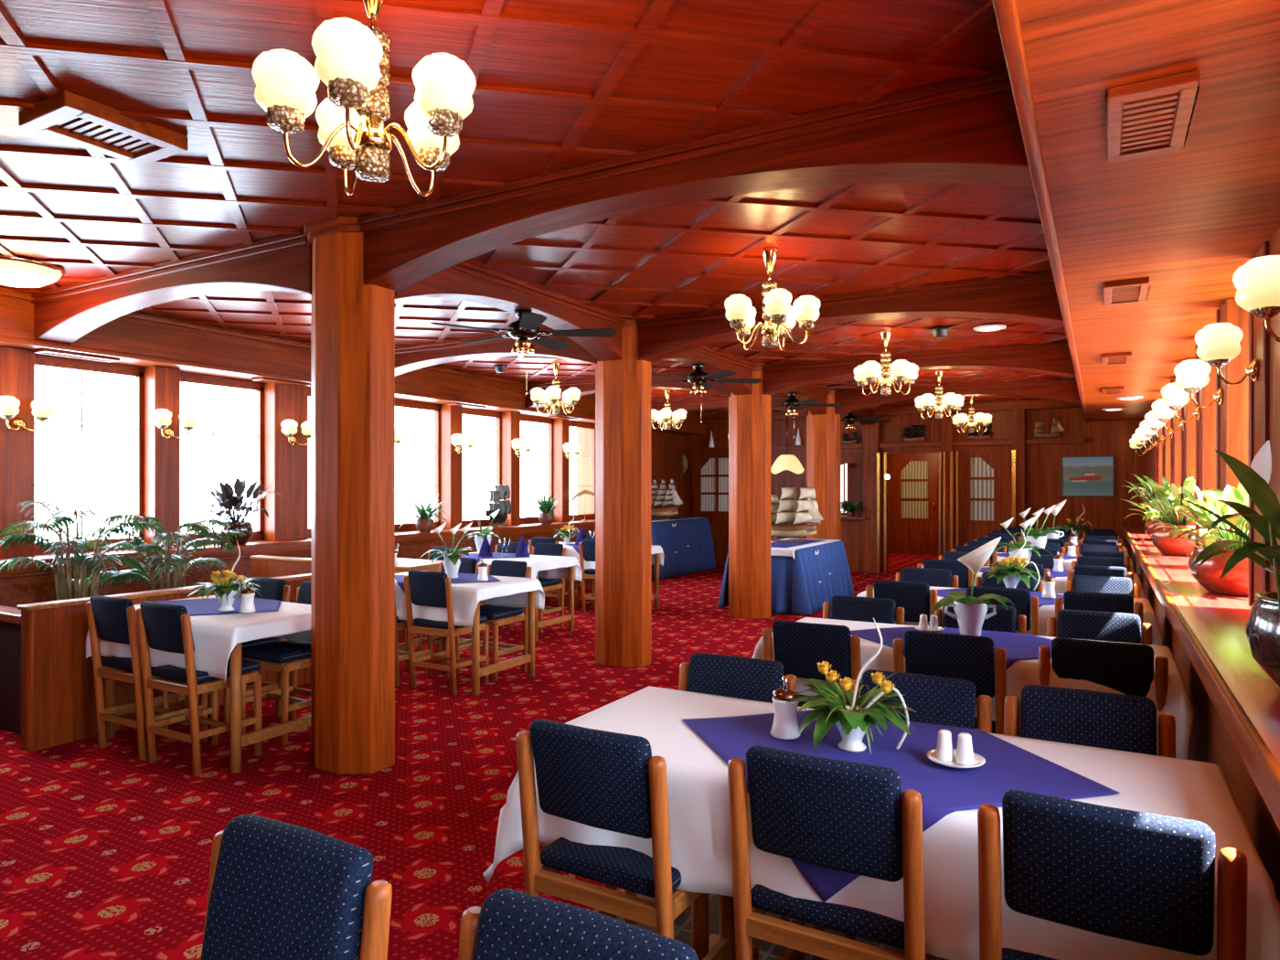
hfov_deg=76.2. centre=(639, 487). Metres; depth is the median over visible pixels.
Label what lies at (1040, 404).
trim
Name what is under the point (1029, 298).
beam
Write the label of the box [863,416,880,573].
pilaster
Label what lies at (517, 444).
wall sconce
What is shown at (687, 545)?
table skirt
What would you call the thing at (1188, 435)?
pilaster
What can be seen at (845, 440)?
model ship
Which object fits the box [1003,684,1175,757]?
dining chair
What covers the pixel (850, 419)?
ceiling fan
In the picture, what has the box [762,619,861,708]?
dining chair
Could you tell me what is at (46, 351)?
ceiling vent
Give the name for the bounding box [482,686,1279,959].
tablecloth
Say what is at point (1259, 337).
pilaster
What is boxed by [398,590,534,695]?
dining table
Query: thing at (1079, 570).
dining chair
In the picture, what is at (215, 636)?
tablecloth
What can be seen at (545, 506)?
plant
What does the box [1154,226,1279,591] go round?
wall
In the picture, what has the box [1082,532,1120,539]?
dining chair
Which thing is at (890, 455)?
door frame
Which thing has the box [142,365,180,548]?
pilaster
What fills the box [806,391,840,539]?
column
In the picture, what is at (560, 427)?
pilaster
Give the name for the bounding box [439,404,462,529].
pilaster
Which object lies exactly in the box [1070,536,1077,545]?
jar
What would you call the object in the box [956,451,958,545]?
brass post
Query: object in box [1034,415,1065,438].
model ship
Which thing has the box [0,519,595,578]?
sill
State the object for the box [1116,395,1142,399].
recessed light
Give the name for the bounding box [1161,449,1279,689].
potted plant
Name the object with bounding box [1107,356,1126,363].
grille
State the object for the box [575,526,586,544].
folded napkin
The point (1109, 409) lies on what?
recessed light
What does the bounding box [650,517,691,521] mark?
table overlay
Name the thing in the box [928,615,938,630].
salt shaker
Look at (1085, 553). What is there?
dining chair
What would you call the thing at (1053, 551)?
dining chair
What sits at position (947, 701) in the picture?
dining chair
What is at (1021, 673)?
tablecloth
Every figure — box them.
[708,432,714,447]
[794,428,801,445]
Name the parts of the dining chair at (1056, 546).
backrest, post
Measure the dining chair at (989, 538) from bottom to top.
0.861 m
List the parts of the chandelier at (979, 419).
lamp shade, lamp shade, crystal stem, lamp shade, lamp shade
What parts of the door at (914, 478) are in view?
curtained pane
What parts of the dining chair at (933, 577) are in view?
post, post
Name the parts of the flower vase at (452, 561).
calla flower, calla flower, calla flower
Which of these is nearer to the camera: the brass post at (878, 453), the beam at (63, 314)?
the beam at (63, 314)
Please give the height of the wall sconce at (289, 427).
0.237 m
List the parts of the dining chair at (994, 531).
backrest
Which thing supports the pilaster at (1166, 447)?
on the sill at (1219, 622)
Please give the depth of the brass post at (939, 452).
13.24 m
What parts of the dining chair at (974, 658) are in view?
post, backrest, seat, post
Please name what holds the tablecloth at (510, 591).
on the dining table at (477, 671)
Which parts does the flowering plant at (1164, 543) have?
stem, pot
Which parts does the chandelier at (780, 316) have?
lamp shade, lamp shade, arm, arm, crystal stem, arm, lamp shade, arm, lamp shade, arm, lamp shade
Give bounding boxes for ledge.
[704,437,1084,451]
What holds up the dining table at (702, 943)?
on the floor
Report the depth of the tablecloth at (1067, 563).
7.87 m
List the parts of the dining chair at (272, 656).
leg, seat, seat frame, leg, post, backrest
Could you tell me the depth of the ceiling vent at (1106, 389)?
8.21 m
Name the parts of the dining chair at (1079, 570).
post, backrest, post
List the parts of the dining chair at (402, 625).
post, seat, seat frame, leg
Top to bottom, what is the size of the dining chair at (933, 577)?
0.861 m
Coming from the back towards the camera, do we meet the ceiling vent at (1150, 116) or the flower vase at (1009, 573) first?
the flower vase at (1009, 573)
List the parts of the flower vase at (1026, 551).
calla flower, calla flower, calla flower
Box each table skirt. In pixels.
[650,516,715,579]
[717,537,854,615]
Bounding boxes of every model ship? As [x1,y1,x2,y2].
[485,478,511,527]
[650,477,684,519]
[771,481,825,542]
[842,429,858,443]
[902,422,927,441]
[967,422,994,440]
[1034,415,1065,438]
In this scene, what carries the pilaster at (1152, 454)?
attached to the wall at (1274, 241)
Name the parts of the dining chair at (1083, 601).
post, backrest, post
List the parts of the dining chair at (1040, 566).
post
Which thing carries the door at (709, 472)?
in the wall at (1102, 438)
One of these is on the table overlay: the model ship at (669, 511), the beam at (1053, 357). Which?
the model ship at (669, 511)
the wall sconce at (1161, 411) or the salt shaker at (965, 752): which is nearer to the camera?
the salt shaker at (965, 752)
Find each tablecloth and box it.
[85,595,310,682]
[394,570,544,629]
[468,552,582,581]
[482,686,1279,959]
[527,541,664,569]
[650,516,702,522]
[751,617,1194,759]
[771,538,840,558]
[856,586,1162,645]
[922,565,1146,598]
[955,550,1134,573]
[1025,537,1125,546]
[1075,545,1129,555]
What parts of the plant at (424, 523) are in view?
pot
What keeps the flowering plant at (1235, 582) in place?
on the sill at (1219, 622)
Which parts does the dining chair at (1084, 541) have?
backrest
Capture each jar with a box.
[239,592,255,613]
[477,566,488,581]
[770,697,800,739]
[1041,581,1055,598]
[1052,558,1064,572]
[1066,545,1076,556]
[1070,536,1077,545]
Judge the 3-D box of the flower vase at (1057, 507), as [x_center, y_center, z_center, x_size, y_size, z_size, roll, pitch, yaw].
[4.938,0.419,9.815,0.438,0.549,0.381,0,0,13]
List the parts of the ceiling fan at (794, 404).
motor, blade, blade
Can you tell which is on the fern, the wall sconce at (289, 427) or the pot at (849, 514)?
the pot at (849, 514)
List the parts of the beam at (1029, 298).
cornice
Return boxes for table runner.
[153,597,282,615]
[394,572,501,603]
[462,552,531,563]
[565,544,584,558]
[682,710,1119,902]
[771,538,825,547]
[850,626,1052,669]
[929,587,1063,607]
[979,566,1074,577]
[997,552,1076,559]
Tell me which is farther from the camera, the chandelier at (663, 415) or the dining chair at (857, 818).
the chandelier at (663, 415)
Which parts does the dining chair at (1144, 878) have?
post, seat, post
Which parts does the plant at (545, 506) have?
pot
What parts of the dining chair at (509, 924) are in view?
post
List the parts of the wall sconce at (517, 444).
lamp shade, lamp shade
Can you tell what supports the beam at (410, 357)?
attached to the ceiling at (561, 84)
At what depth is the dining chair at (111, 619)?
4.42 m
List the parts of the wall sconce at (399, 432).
lamp shade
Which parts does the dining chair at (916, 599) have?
post, post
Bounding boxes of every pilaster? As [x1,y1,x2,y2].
[0,345,34,558]
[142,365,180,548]
[262,382,308,541]
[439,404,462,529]
[500,411,520,525]
[552,418,569,522]
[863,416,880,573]
[941,412,953,554]
[1013,409,1025,527]
[1145,440,1150,520]
[1150,409,1154,517]
[1155,426,1162,497]
[1162,396,1170,486]
[1170,375,1181,522]
[1181,357,1194,556]
[1194,341,1215,545]
[1216,298,1248,539]
[1248,241,1269,607]
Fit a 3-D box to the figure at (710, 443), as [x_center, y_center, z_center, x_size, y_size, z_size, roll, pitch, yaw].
[1.344,-0.905,15.366,0.120,0.310,0.120,0,0,29]
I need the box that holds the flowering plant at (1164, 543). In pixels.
[1120,473,1194,555]
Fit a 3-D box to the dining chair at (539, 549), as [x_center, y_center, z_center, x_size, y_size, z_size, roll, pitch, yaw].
[-1.052,1.020,8.415,0.434,0.861,0.466,0,0,29]
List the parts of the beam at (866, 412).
cornice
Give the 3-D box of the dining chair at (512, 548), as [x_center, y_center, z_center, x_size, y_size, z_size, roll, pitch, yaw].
[-1.488,1.020,8.661,0.434,0.861,0.466,0,0,29]
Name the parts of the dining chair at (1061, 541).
post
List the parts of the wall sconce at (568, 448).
lamp shade, lamp shade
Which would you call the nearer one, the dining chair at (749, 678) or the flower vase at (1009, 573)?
the dining chair at (749, 678)
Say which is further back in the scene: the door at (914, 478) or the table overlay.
the door at (914, 478)
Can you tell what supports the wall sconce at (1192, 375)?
attached to the pilaster at (1232, 416)
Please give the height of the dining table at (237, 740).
0.745 m
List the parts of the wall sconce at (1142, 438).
lamp shade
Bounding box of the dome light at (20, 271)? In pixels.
[0,253,64,287]
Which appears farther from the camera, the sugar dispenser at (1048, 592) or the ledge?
the ledge
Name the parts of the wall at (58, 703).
rail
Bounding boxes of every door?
[692,453,728,565]
[892,456,938,554]
[953,450,1012,549]
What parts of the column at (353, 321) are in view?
cornice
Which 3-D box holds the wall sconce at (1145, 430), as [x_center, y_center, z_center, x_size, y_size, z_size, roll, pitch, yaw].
[5.311,-0.571,8.462,0.220,0.268,0.171,0,0,29]
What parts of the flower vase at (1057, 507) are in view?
calla flower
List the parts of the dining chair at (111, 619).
post, backrest, seat frame, seat, post, leg, leg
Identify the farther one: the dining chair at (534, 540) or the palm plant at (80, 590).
the dining chair at (534, 540)
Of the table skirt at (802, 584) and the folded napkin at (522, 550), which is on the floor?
the table skirt at (802, 584)
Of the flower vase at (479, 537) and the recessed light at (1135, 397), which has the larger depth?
the recessed light at (1135, 397)
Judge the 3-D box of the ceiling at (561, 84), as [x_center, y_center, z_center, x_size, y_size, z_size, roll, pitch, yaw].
[-0.060,-1.382,6.682,6.370,0.096,16.818,0,0,29]
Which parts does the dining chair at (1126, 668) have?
post, backrest, post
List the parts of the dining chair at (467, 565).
leg, post, leg, backrest, post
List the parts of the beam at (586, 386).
cornice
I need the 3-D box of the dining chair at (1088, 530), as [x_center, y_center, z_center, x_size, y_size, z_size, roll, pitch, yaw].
[6.386,1.020,11.322,0.434,0.861,0.466,0,0,30]
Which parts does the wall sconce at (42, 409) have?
lamp shade, arm, wall plate, arm, lamp shade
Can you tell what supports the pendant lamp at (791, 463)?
hanging from the ceiling at (561, 84)
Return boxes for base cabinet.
[0,605,21,735]
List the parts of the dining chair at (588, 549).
post, backrest, seat frame, seat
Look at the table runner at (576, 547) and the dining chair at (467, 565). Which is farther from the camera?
the table runner at (576, 547)
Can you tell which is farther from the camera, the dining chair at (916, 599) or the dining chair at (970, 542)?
the dining chair at (970, 542)
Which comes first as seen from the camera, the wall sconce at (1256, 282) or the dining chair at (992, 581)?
the wall sconce at (1256, 282)
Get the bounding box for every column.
[303,216,394,774]
[595,319,650,667]
[728,365,771,618]
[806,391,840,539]
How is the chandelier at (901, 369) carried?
hanging from the ceiling at (561, 84)
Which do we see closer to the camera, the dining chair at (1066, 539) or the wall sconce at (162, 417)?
the wall sconce at (162, 417)
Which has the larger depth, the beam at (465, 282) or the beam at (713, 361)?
the beam at (713, 361)
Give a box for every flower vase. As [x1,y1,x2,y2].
[184,540,262,611]
[420,522,476,578]
[466,508,501,554]
[553,511,578,543]
[785,618,917,754]
[931,536,1014,636]
[982,530,1042,590]
[992,514,1050,563]
[1013,504,1059,548]
[1037,499,1070,538]
[1057,503,1094,538]
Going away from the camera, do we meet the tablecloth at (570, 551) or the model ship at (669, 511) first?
the tablecloth at (570, 551)
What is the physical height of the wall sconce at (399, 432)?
0.237 m
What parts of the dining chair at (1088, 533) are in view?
backrest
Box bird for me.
[569,489,595,521]
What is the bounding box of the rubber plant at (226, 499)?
[197,477,279,544]
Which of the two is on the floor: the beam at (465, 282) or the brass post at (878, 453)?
the brass post at (878, 453)
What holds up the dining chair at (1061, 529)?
on the floor
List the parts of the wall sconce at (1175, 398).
lamp shade, arm, wall plate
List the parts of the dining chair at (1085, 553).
post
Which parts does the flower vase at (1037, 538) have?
calla flower, calla flower, calla flower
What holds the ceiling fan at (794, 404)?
hanging from the beam at (810, 391)
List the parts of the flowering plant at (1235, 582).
stem, pot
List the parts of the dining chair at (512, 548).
backrest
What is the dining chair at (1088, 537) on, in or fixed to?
on the floor
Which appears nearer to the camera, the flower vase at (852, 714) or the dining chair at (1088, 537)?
the flower vase at (852, 714)
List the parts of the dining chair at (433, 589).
post, backrest, leg, seat frame, seat, post, leg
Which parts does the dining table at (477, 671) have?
leg, leg, leg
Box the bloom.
[1250,440,1279,609]
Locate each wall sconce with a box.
[0,395,54,431]
[151,408,198,438]
[280,419,310,445]
[394,428,404,448]
[450,433,476,454]
[511,438,533,457]
[563,442,581,459]
[1129,437,1147,456]
[1131,433,1151,453]
[1135,426,1157,449]
[1139,419,1164,445]
[1144,410,1173,439]
[1151,398,1184,432]
[1161,382,1200,422]
[1173,359,1223,407]
[1194,322,1258,384]
[1232,255,1279,342]
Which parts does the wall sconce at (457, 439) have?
lamp shade, lamp shade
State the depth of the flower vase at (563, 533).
10.05 m
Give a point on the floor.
(105, 853)
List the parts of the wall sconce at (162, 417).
lamp shade, wall plate, arm, lamp shade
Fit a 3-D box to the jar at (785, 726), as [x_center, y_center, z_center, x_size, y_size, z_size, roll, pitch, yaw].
[0.407,0.641,2.279,0.084,0.105,0.083,0,0,29]
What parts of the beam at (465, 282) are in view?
cornice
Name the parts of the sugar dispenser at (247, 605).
lid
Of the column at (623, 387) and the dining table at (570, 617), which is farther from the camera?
the dining table at (570, 617)
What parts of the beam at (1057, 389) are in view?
cornice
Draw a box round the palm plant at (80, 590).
[0,501,167,600]
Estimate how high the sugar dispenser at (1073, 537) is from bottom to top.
0.167 m
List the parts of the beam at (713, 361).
cornice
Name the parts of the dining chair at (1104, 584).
post, post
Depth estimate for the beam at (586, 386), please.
9.73 m
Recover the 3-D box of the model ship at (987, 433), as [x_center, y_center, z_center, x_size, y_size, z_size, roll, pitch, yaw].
[5.447,-0.914,13.013,0.394,0.326,0.149,0,0,29]
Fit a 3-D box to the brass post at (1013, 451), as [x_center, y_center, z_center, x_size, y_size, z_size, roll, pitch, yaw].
[5.828,0.435,12.711,0.056,2.030,0.040,0,0,29]
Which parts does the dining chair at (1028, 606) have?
post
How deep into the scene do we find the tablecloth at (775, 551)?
9.40 m
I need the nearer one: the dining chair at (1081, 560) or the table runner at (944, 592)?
the table runner at (944, 592)
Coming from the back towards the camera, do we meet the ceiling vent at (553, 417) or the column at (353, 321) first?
the ceiling vent at (553, 417)
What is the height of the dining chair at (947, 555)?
0.861 m
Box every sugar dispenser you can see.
[239,582,255,613]
[394,550,397,565]
[477,558,488,581]
[770,675,800,739]
[1041,571,1055,598]
[1052,551,1064,572]
[1066,539,1076,556]
[1070,531,1077,545]
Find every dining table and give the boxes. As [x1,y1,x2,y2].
[104,642,310,773]
[394,557,442,635]
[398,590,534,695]
[534,565,574,641]
[544,553,659,608]
[691,893,758,959]
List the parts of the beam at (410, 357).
cornice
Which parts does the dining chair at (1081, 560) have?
post, backrest, post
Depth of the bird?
12.01 m
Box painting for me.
[1060,456,1114,496]
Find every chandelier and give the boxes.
[251,0,476,196]
[530,362,580,415]
[650,389,686,429]
[724,246,820,350]
[853,330,918,396]
[914,371,964,419]
[951,395,991,433]
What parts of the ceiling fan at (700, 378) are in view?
blade, blade, motor, blade, blade, blade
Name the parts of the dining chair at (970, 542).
post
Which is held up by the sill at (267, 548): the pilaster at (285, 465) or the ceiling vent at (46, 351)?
the pilaster at (285, 465)
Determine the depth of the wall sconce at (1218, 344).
3.46 m
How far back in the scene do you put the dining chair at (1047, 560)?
7.12 m
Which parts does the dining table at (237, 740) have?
leg, leg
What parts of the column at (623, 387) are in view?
cornice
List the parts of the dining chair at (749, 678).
leg, post, backrest, post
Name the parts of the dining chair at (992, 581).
post, post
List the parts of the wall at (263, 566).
rail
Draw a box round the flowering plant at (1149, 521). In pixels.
[1130,501,1168,536]
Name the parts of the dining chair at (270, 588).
leg, leg, seat, backrest, post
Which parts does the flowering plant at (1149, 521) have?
pot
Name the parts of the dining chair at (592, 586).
leg, backrest, leg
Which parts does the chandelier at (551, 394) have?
lamp shade, lamp shade, lamp shade, crystal stem, lamp shade, arm, lamp shade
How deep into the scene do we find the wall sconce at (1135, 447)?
11.43 m
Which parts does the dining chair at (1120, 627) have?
post, post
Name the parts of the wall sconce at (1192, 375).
lamp shade, arm, wall plate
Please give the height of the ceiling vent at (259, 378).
0.025 m
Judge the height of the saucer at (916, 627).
0.017 m
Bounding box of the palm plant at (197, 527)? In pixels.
[85,518,246,590]
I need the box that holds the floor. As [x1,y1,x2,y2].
[0,553,938,959]
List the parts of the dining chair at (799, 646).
post, seat, backrest, post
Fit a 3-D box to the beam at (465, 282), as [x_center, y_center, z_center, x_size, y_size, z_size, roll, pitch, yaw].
[-0.827,-1.186,5.517,0.300,0.328,2.400,0,0,29]
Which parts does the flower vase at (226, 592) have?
handle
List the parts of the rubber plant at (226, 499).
pot, stem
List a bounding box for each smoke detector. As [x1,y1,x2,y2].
[493,364,506,373]
[930,326,949,338]
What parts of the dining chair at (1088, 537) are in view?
backrest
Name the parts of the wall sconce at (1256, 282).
lamp shade, arm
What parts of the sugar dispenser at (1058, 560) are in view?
lid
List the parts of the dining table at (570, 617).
leg, leg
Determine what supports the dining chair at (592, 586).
on the floor
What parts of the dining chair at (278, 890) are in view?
post, post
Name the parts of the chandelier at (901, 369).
lamp shade, lamp shade, arm, arm, crystal stem, lamp shade, arm, arm, lamp shade, lamp shade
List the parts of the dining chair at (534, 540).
post, backrest, leg, post, leg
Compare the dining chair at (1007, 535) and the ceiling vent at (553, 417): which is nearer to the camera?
the dining chair at (1007, 535)
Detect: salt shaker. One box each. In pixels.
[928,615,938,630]
[955,732,974,765]
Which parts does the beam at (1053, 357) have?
cornice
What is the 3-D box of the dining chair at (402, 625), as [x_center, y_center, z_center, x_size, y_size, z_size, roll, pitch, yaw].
[-1.875,1.020,6.162,0.434,0.861,0.466,0,0,29]
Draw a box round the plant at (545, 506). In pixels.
[527,477,568,523]
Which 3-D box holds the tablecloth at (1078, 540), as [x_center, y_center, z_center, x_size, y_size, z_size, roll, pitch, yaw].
[5.735,0.901,11.386,1.811,0.399,0.898,0,0,29]
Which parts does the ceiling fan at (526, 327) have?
blade, blade, blade arm, blade arm, motor, pull chain, blade, blade arm, blade, blade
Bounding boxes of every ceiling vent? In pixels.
[18,89,187,166]
[32,347,119,362]
[252,376,310,386]
[447,402,485,408]
[548,416,578,420]
[1101,352,1132,365]
[1101,385,1124,394]
[1102,277,1150,305]
[1105,69,1200,161]
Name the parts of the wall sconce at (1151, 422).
lamp shade, arm, wall plate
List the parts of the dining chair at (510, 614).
leg, post, leg, seat, seat frame, backrest, post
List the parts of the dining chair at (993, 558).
post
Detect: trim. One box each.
[34,353,595,554]
[701,398,1082,423]
[1120,522,1279,830]
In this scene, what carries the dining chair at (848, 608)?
on the floor
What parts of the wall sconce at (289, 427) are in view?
lamp shade, wall plate, lamp shade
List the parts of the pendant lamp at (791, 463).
cord, lamp shade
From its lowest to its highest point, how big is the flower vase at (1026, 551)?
0.466 m
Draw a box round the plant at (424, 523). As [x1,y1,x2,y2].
[398,479,453,532]
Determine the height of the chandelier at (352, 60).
0.556 m
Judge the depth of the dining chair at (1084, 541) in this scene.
9.14 m
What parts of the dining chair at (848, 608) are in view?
post, post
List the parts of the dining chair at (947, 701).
leg, post, backrest, post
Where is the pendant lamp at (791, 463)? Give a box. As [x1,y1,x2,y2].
[771,416,804,474]
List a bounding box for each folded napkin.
[478,534,493,556]
[514,534,530,556]
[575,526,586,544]
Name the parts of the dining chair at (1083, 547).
post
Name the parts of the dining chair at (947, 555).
backrest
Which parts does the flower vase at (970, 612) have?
handle, calla flower, handle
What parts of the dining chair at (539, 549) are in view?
leg, backrest, seat, seat frame, post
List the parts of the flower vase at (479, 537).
calla flower, calla flower, calla flower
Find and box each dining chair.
[85,595,207,759]
[136,601,261,776]
[185,576,290,731]
[200,813,392,959]
[241,581,310,745]
[394,598,432,686]
[398,546,462,639]
[404,569,488,694]
[405,557,478,673]
[454,559,531,681]
[458,887,698,959]
[480,541,528,629]
[509,543,566,632]
[516,718,734,959]
[528,536,577,607]
[565,533,595,606]
[578,539,595,613]
[624,652,796,926]
[727,745,949,959]
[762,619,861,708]
[810,669,991,959]
[822,595,904,625]
[865,579,937,622]
[893,629,1006,735]
[896,567,958,587]
[917,558,973,587]
[934,601,1026,633]
[938,551,989,566]
[950,545,997,566]
[960,586,1038,635]
[964,540,1006,552]
[974,536,1013,552]
[974,571,1043,592]
[977,789,1247,959]
[984,533,1021,543]
[989,562,1049,591]
[990,530,1023,540]
[998,526,1030,535]
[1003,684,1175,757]
[1029,554,1054,568]
[1031,547,1063,566]
[1038,637,1168,756]
[1040,527,1072,535]
[1040,531,1070,537]
[1045,542,1065,554]
[1046,538,1068,554]
[1046,608,1151,644]
[1055,590,1143,643]
[1059,533,1070,543]
[1065,575,1140,597]
[1066,565,1133,590]
[1071,555,1130,572]
[1075,544,1123,554]
[1076,550,1130,566]
[1077,539,1122,554]
[1080,534,1121,545]
[1082,529,1118,536]
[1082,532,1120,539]
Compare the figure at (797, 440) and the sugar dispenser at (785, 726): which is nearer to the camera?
the sugar dispenser at (785, 726)
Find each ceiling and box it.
[0,0,1070,415]
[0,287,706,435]
[992,0,1279,422]
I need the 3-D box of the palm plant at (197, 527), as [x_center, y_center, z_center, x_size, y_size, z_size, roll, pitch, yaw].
[-3.475,0.846,5.974,0.975,1.208,0.988,0,0,-45]
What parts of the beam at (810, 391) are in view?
cornice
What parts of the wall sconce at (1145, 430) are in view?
lamp shade, wall plate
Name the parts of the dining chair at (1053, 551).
backrest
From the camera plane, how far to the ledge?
13.34 m
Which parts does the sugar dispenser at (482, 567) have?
lid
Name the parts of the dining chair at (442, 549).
leg, backrest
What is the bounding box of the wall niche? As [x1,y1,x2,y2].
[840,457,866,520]
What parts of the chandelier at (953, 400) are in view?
lamp shade, lamp shade, crystal stem, lamp shade, lamp shade, lamp shade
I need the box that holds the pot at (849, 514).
[845,512,853,516]
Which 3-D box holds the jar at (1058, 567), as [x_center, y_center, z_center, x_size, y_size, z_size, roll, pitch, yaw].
[3.447,0.641,6.724,0.084,0.105,0.083,0,0,29]
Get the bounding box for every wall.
[0,529,595,607]
[16,573,310,751]
[250,554,310,577]
[577,427,683,517]
[683,407,1145,572]
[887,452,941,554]
[1126,538,1279,903]
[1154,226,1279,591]
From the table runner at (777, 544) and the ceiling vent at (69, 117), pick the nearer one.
the ceiling vent at (69, 117)
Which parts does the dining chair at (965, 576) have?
post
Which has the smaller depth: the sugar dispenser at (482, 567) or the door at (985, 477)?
the sugar dispenser at (482, 567)
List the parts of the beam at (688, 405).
cornice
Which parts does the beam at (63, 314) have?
cornice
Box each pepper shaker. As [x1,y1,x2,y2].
[918,614,927,629]
[935,728,953,761]
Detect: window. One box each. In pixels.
[34,360,143,547]
[180,377,263,539]
[308,393,310,532]
[394,403,439,527]
[462,411,501,522]
[520,417,553,520]
[569,424,595,517]
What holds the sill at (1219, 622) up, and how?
on the wall at (1210, 741)
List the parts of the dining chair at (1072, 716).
post, post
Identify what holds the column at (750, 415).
on the floor
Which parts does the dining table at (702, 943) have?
leg, leg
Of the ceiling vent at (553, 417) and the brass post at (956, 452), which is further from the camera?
the brass post at (956, 452)
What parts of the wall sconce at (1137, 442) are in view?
lamp shade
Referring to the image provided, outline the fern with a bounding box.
[840,497,869,516]
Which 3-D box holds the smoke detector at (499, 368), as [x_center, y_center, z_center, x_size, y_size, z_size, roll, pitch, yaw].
[-1.529,-1.296,8.933,0.140,0.075,0.138,0,0,29]
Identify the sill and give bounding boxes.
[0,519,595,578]
[1123,522,1279,765]
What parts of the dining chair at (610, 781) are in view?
post, backrest, leg, seat, seat frame, post, leg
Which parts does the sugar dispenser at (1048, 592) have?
lid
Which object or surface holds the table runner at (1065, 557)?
on the tablecloth at (1067, 563)
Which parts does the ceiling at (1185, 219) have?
edge moulding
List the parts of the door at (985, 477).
curtained pane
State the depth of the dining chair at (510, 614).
6.40 m
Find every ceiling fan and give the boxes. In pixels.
[430,309,616,394]
[650,363,762,423]
[771,392,842,437]
[840,411,889,447]
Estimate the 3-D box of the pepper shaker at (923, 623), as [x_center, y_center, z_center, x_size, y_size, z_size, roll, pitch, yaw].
[1.368,0.649,3.935,0.044,0.073,0.044,0,0,29]
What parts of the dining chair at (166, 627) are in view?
post, backrest, post, seat frame, seat, leg, leg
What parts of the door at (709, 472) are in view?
curtained pane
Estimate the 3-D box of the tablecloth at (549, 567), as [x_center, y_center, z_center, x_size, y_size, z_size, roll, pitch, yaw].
[-1.382,0.842,8.234,1.405,0.281,0.820,0,0,29]
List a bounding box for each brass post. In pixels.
[876,452,880,573]
[884,452,886,574]
[938,451,940,555]
[942,451,945,555]
[949,451,953,551]
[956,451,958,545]
[1012,449,1015,527]
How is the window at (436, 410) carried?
in the wall
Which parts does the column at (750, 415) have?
cornice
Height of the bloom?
0.531 m
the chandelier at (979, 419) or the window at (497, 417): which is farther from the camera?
the chandelier at (979, 419)
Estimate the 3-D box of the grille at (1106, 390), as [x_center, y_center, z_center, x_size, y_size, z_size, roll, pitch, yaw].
[4.813,-0.986,8.307,0.118,0.014,0.388,0,0,29]
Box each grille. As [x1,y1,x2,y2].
[43,352,107,360]
[51,116,156,154]
[265,380,299,384]
[1105,389,1119,393]
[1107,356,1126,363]
[1111,285,1140,302]
[1120,90,1179,151]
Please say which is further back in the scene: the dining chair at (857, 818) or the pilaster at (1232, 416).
the pilaster at (1232, 416)
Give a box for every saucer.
[914,625,944,632]
[926,748,985,768]
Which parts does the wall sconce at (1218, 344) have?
lamp shade, arm, wall plate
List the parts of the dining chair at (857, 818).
post, leg, backrest, seat, seat frame, post, leg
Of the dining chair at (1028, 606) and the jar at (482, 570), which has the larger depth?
the jar at (482, 570)
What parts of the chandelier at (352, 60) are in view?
lamp shade, arm, lamp shade, lamp shade, arm, arm, rod, crystal stem, arm, arm, lamp shade, lamp shade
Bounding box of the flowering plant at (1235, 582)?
[1137,482,1248,596]
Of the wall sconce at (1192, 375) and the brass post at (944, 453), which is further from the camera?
the brass post at (944, 453)
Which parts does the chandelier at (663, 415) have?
lamp shade, lamp shade, lamp shade, crystal stem, lamp shade, lamp shade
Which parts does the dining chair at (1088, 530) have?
backrest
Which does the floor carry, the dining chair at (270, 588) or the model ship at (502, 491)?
the dining chair at (270, 588)
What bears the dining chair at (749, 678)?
on the floor
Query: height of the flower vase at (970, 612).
0.462 m
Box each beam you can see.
[30,229,311,344]
[357,66,1033,292]
[394,260,626,361]
[394,328,596,376]
[523,369,730,409]
[635,269,1064,362]
[650,345,756,394]
[650,394,807,415]
[762,340,1075,395]
[781,384,829,415]
[834,377,1081,415]
[853,406,875,426]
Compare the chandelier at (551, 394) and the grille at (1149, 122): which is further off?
the chandelier at (551, 394)
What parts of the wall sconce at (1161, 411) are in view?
lamp shade, arm, wall plate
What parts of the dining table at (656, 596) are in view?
leg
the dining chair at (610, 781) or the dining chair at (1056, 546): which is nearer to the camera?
the dining chair at (610, 781)
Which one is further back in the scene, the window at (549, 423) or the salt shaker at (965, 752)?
the window at (549, 423)
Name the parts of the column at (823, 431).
cornice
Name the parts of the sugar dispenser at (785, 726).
spout, lid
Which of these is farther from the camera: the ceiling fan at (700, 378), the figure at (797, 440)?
the figure at (797, 440)
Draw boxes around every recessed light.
[972,324,1006,331]
[1101,407,1125,410]
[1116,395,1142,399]
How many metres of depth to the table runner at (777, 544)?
10.22 m
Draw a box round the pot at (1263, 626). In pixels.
[1245,591,1279,689]
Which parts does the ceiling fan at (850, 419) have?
motor, blade, blade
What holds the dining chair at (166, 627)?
on the floor
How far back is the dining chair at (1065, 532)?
10.85 m
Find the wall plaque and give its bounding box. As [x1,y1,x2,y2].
[682,454,687,472]
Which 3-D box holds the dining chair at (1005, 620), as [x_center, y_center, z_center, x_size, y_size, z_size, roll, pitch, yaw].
[1.618,1.020,3.953,0.434,0.861,0.466,0,0,30]
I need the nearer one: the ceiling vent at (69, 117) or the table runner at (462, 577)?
the ceiling vent at (69, 117)
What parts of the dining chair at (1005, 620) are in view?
post, post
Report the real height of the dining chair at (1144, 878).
0.861 m
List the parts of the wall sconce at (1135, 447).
lamp shade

